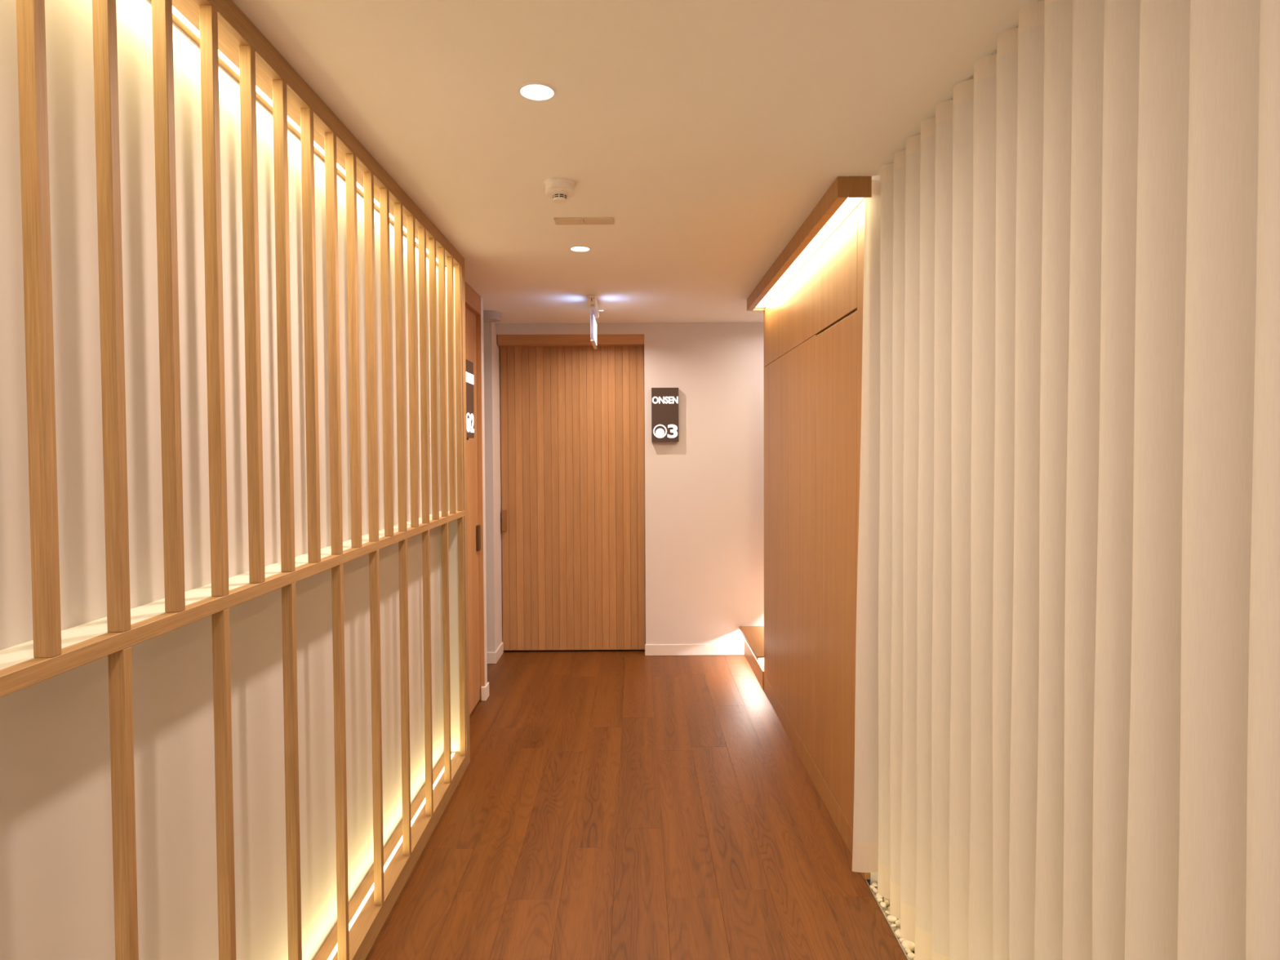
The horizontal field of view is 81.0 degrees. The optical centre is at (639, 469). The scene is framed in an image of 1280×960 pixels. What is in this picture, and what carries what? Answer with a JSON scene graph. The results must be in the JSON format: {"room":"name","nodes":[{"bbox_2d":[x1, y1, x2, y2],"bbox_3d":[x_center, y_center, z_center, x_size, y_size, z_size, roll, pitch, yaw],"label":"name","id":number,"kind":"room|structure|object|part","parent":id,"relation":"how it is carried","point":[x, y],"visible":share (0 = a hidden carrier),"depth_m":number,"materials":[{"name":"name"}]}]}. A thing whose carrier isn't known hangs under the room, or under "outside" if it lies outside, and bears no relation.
{"room":"spa corridor","nodes":[
{"label":"spa corridor","id":0,"kind":"room"},
{"bbox_2d":[0,0,444,959],"bbox_3d":[-0.924,0.294,0.287,0.018,2.400,6.567,0,2,0],"label":"wall","id":1,"kind":"structure","parent":0,"point":[57,898],"depth_m":1.50,"materials":[{"name":"white paint"}]},
{"bbox_2d":[464,280,484,715],"bbox_3d":[-0.970,0.194,3.998,0.079,2.400,0.912,0,2,0],"label":"door","id":2,"kind":"structure","parent":1,"relation":"in","point":[473,300],"depth_m":4.37,"materials":[{"name":"brown wood"}]},
{"bbox_2d":[465,359,474,439],"bbox_3d":[-0.876,-0.343,3.702,0.060,0.395,0.294,0,2,0],"label":"room sign","id":3,"kind":"object","parent":2,"relation":"attached to","point":[469,365],"visible":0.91,"depth_m":3.75,"materials":[{"name":"brown metal"}]},
{"bbox_3d":[-0.950,0.403,4.408,0.016,0.150,0.050,0,2,0],"label":"handle","id":4,"kind":"part","parent":2,"relation":"part of","materials":[{"name":"brown wood"}]},
{"bbox_2d":[480,297,487,685],"bbox_3d":[-1.677,0.185,4.484,1.489,2.400,0.068,0,2,0],"label":"wall pier","id":5,"kind":"object","parent":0,"point":[482,299],"visible":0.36,"depth_m":4.48,"materials":[{"name":"paint"}]},
{"bbox_2d":[480,682,488,701],"bbox_3d":[-0.932,1.338,4.514,0.030,0.085,0.099,0,2,0],"label":"baseboard","id":6,"kind":"structure","parent":5,"relation":"attached to","point":[484,690],"depth_m":4.47,"materials":[{"name":"paint"}]},
{"bbox_2d":[483,321,502,652],"bbox_3d":[-1.725,0.158,5.482,1.404,2.400,0.530,0,2,0],"label":"wall","id":7,"kind":"structure","parent":0,"point":[491,349],"depth_m":5.25,"materials":[{"name":"paint"}]},
{"bbox_2d":[486,652,496,663],"bbox_3d":[-1.662,1.324,5.243,1.315,0.082,0.012,0,2,0],"label":"baseboard","id":8,"kind":"structure","parent":7,"relation":"attached to","point":[491,656],"depth_m":5.24,"materials":[{"name":"paint"}]},
{"bbox_2d":[494,642,503,662],"bbox_3d":[-1.012,1.317,5.382,0.013,0.082,0.281,0,2,0],"label":"baseboard","id":9,"kind":"structure","parent":7,"relation":"attached to","point":[500,651],"depth_m":5.38,"materials":[{"name":"paint"}]},
{"bbox_2d":[496,322,645,650],"bbox_3d":[-0.494,0.150,5.534,1.058,2.400,0.260,0,2,0],"label":"door frame","id":10,"kind":"structure","parent":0,"point":[501,328],"depth_m":5.37,"materials":[{"name":"paint"}]},
{"bbox_2d":[497,333,644,650],"bbox_3d":[-0.491,0.184,5.473,1.053,2.304,0.142,0,2,0],"label":"door","id":11,"kind":"structure","parent":10,"relation":"attached to","point":[572,411],"depth_m":5.51,"materials":[{"name":"brown wood"}]},
{"bbox_3d":[-0.995,0.376,5.494,0.033,0.156,0.033,0,2,0],"label":"handle","id":12,"kind":"part","parent":11,"relation":"part of","materials":[{"name":"brown wood"}]},
{"bbox_2d":[364,649,906,959],"bbox_3d":[-0.499,1.523,1.364,4.000,0.120,8.850,0,2,0],"label":"floor","id":13,"kind":"structure","parent":0,"point":[606,804],"depth_m":2.89,"materials":[{"name":"brown wood"}]},
{"bbox_2d":[0,0,470,959],"bbox_3d":[-0.866,0.257,1.637,0.110,2.400,3.867,0,2,0],"label":"screen","id":14,"kind":"object","parent":13,"relation":"on","point":[225,37],"visible":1,"depth_m":1.60,"materials":[{"name":"brown wood"}]},
{"bbox_3d":[-0.823,0.257,1.607,0.025,0.027,3.808,0,2,0],"label":"rail","id":15,"kind":"part","parent":14,"relation":"part of","materials":[{"name":"brown wood"}]},
{"bbox_3d":[-0.830,-0.916,1.605,0.025,0.052,3.867,0,2,0],"label":"rail","id":16,"kind":"part","parent":14,"relation":"part of","materials":[{"name":"brown wood"}]},
{"bbox_3d":[-0.860,1.422,1.668,0.110,0.069,3.867,0,2,0],"label":"rail","id":17,"kind":"part","parent":14,"relation":"part of","materials":[{"name":"brown wood"}]},
{"bbox_3d":[-0.823,0.198,3.540,0.004,2.278,0.059,0,2,0],"label":"post","id":18,"kind":"part","parent":14,"relation":"part of","materials":[{"name":"brown wood"}]},
{"bbox_2d":[739,626,764,689],"bbox_3d":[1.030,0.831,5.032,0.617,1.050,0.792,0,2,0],"label":"bench","id":19,"kind":"object","parent":13,"relation":"on","point":[753,636],"visible":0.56,"depth_m":5.03,"materials":[{"name":"brown wood"}]},
{"bbox_3d":[1.032,1.151,5.040,0.607,0.010,0.792,0,2,0],"label":"seat","id":20,"kind":"part","parent":19,"relation":"part of","materials":[{"name":"brown wood"}]},
{"bbox_2d":[746,176,871,879],"bbox_3d":[0.991,0.196,3.570,0.665,2.400,2.084,0,2,0],"label":"cabinet","id":21,"kind":"object","parent":13,"relation":"on","point":[811,297],"visible":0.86,"depth_m":3.21,"materials":[{"name":"brown wood"}]},
{"bbox_3d":[0.775,0.341,3.943,0.020,1.888,1.310,0,2,0],"label":"fixed panel","id":22,"kind":"part","parent":21,"relation":"part of","materials":[{"name":"brown wood"}]},
{"bbox_3d":[0.771,-0.801,3.606,0.020,0.406,1.921,0,2,0],"label":"header panel","id":23,"kind":"part","parent":21,"relation":"part of","materials":[{"name":"brown wood"}]},
{"bbox_3d":[0.780,0.370,2.981,0.020,1.881,0.607,0,2,0],"label":"door","id":24,"kind":"part","parent":21,"relation":"part of","materials":[{"name":"brown wood"}]},
{"bbox_2d":[865,879,909,959],"bbox_3d":[0.796,1.520,-0.178,0.004,0.046,5.555,0,2,0],"label":"edging","id":25,"kind":"object","parent":13,"relation":"attached to","point":[868,886],"visible":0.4,"depth_m":2.37,"materials":[{"name":"metal"}]},
{"bbox_2d":[231,0,1040,323],"bbox_3d":[-0.512,-0.987,1.321,4.000,0.100,8.900,0,2,0],"label":"ceiling","id":26,"kind":"structure","parent":0,"point":[708,132],"depth_m":2.02,"materials":[{"name":"paint"}]},
{"bbox_2d":[483,310,501,322],"bbox_3d":[-0.995,-1.003,4.938,0.164,0.057,0.164,0,2,0],"label":"detector","id":27,"kind":"object","parent":26,"relation":"attached to","point":[489,316],"visible":0.73,"depth_m":4.88,"materials":[{"name":"grey plastic"}]},
{"bbox_2d":[517,81,556,101],"bbox_3d":[-0.259,-0.951,1.891,0.098,0.004,0.098,0,2,0],"label":"recessed light","id":28,"kind":"object","parent":26,"relation":"in","point":[532,91],"visible":1,"depth_m":1.89,"materials":[{"name":"white plastic"}]},
{"bbox_2d":[544,177,574,203],"bbox_3d":[-0.273,-0.939,2.544,0.104,0.063,0.104,0,2,0],"label":"smoke detector","id":29,"kind":"object","parent":26,"relation":"attached to","point":[558,188],"visible":1,"depth_m":2.51,"materials":[{"name":"white plastic"}]},
{"bbox_2d":[552,193,566,203],"bbox_3d":[-0.273,-0.918,2.545,0.049,0.021,0.049,0,2,0],"label":"vent","id":30,"kind":"object","parent":29,"relation":"attached to","point":[557,197],"depth_m":2.53,"materials":[{"name":"plastic"}]},
{"bbox_2d":[568,245,591,251],"bbox_3d":[-0.269,-0.991,3.373,0.098,0.004,0.098,0,2,0],"label":"recessed light","id":31,"kind":"object","parent":26,"relation":"in","point":[575,248],"visible":1,"depth_m":3.37,"materials":[{"name":"white plastic"}]},
{"bbox_2d":[553,217,613,225],"bbox_3d":[-0.220,-0.978,2.960,0.232,0.008,0.072,0,2,0],"label":"ceiling plate","id":32,"kind":"object","parent":26,"relation":"attached to","point":[558,221],"visible":1,"depth_m":2.95,"materials":[{"name":"plastic"}]},
{"bbox_2d":[587,294,599,349],"bbox_3d":[-0.283,-0.892,4.585,0.045,0.266,0.384,0,2,0],"label":"exit sign","id":33,"kind":"object","parent":26,"relation":"hanging from","point":[593,305],"visible":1,"depth_m":4.42,"materials":[{"name":"white plastic"}]},
{"bbox_3d":[-0.283,-0.844,4.590,0.016,0.157,0.375,0,2,0],"label":"panel","id":34,"kind":"part","parent":33,"relation":"part of","materials":[{"name":"plastic"}]},
{"bbox_3d":[-0.282,-0.762,4.592,0.018,0.005,0.376,0,2,0],"label":"frame","id":35,"kind":"part","parent":33,"relation":"part of","materials":[{"name":"metal"}]},
{"bbox_2d":[920,0,1043,134],"bbox_3d":[0.823,-0.924,0.790,0.020,0.008,3.420,0,2,0],"label":"track","id":36,"kind":"object","parent":26,"relation":"attached to","point":[995,51],"visible":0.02,"depth_m":1.72,"materials":[{"name":"grey plastic"}]},
{"bbox_2d":[852,0,1279,959],"bbox_3d":[0.798,0.254,0.829,0.136,2.343,3.435,0,2,0],"label":"vertical blinds","id":37,"kind":"object","parent":36,"relation":"hanging from","point":[1067,708],"visible":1,"depth_m":1.35,"materials":[{"name":"white fabric"}]},
{"bbox_2d":[644,322,764,644],"bbox_3d":[0.754,0.145,5.510,1.438,2.400,0.200,0,2,0],"label":"wall","id":38,"kind":"structure","parent":0,"point":[704,489],"depth_m":5.41,"materials":[{"name":"paint"}]},
{"bbox_2d":[651,387,678,441],"bbox_3d":[0.179,-0.388,5.365,0.192,0.385,0.054,0,2,0],"label":"room sign","id":39,"kind":"object","parent":38,"relation":"attached to","point":[664,401],"visible":1,"depth_m":5.34,"materials":[{"name":"brown metal"}]},
{"bbox_2d":[644,644,744,655],"bbox_3d":[0.396,1.308,5.433,0.720,0.082,0.012,0,2,0],"label":"baseboard","id":40,"kind":"structure","parent":38,"relation":"attached to","point":[650,649],"depth_m":5.43,"materials":[{"name":"paint"}]},
{"bbox_2d":[866,872,878,892],"bbox_3d":[1.116,0.281,2.604,0.644,2.520,0.060,0,2,0],"label":"wall","id":41,"kind":"structure","parent":0,"point":[873,876],"depth_m":2.60,"materials":[{"name":"paint"}]},
{"bbox_3d":[1.152,1.579,-0.187,0.714,0.075,5.730,0,2,0],"label":"floor","id":42,"kind":"structure","parent":0,"visible":0},
{"bbox_2d":[873,892,915,959],"bbox_3d":[1.071,1.490,0.864,0.557,0.048,3.460,0,2,0],"label":"pebble bed","id":43,"kind":"object","parent":42,"relation":"on","point":[884,909],"visible":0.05,"depth_m":2.43,"materials":[{"name":"stone"}]},
{"bbox_2d":[871,881,877,887],"bbox_3d":[0.809,1.431,2.582,0.023,0.011,0.023,-2,2,-40],"label":"pebble","id":44,"kind":"object","parent":43,"relation":"on","point":[873,883],"visible":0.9,"depth_m":2.58,"materials":[{"name":"stone"}]},
{"bbox_2d":[872,888,878,893],"bbox_3d":[0.800,1.433,2.549,0.018,0.013,0.021,0,2,12],"label":"pebble","id":45,"kind":"object","parent":43,"relation":"on","point":[874,890],"visible":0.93,"depth_m":2.54,"materials":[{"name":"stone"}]},
{"bbox_2d":[875,892,883,898],"bbox_3d":[0.802,1.434,2.518,0.024,0.025,0.027,0,2,-3],"label":"pebble","id":46,"kind":"object","parent":43,"relation":"on","point":[877,895],"visible":0.62,"depth_m":2.51,"materials":[{"name":"stone"}]},
{"bbox_2d":[876,897,882,902],"bbox_3d":[0.796,1.433,2.491,0.018,0.015,0.018,-1,2,-8],"label":"pebble","id":47,"kind":"object","parent":43,"relation":"on","point":[879,900],"visible":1,"depth_m":2.49,"materials":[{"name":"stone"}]},
{"bbox_2d":[880,902,886,907],"bbox_3d":[0.800,1.433,2.466,0.020,0.015,0.023,0,2,25],"label":"pebble","id":48,"kind":"object","parent":43,"relation":"on","point":[882,904],"visible":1,"depth_m":2.46,"materials":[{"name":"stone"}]},
{"bbox_2d":[884,900,889,906],"bbox_3d":[0.818,1.439,2.488,0.019,0.014,0.018,0,2,11],"label":"pebble","id":49,"kind":"object","parent":43,"relation":"on","point":[887,903],"visible":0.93,"depth_m":2.48,"materials":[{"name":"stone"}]},
{"bbox_2d":[886,915,897,922],"bbox_3d":[0.803,1.435,2.393,0.032,0.018,0.032,1,2,28],"label":"pebble","id":50,"kind":"object","parent":43,"relation":"on","point":[891,918],"visible":0.93,"depth_m":2.38,"materials":[{"name":"stone"}]},
{"bbox_2d":[895,920,900,927],"bbox_3d":[0.817,1.437,2.370,0.018,0.016,0.020,1,2,32],"label":"pebble","id":51,"kind":"object","parent":43,"relation":"on","point":[897,922],"visible":0.83,"depth_m":2.37,"materials":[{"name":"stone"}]},
{"bbox_2d":[893,928,902,938],"bbox_3d":[0.806,1.442,2.324,0.034,0.025,0.036,-1,2,-13],"label":"pebble","id":52,"kind":"object","parent":43,"relation":"on","point":[897,932],"visible":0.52,"depth_m":2.32,"materials":[{"name":"stone"}]},
{"bbox_2d":[901,938,915,951],"bbox_3d":[0.811,1.440,2.268,0.038,0.025,0.037,-1,2,-20],"label":"pebble","id":53,"kind":"object","parent":43,"relation":"on","point":[905,944],"visible":0.82,"depth_m":2.26,"materials":[{"name":"stone"}]},
{"bbox_2d":[905,948,911,954],"bbox_3d":[0.801,1.441,2.241,0.015,0.014,0.018,-1,2,-31],"label":"pebble","id":54,"kind":"object","parent":43,"relation":"on","point":[907,950],"visible":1,"depth_m":2.24,"materials":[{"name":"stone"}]},
{"bbox_2d":[906,951,914,959],"bbox_3d":[0.802,1.440,2.221,0.022,0.016,0.018,1,2,36],"label":"pebble","id":55,"kind":"object","parent":43,"relation":"on","point":[910,955],"visible":0.95,"depth_m":2.22,"materials":[{"name":"stone"}]}
]}

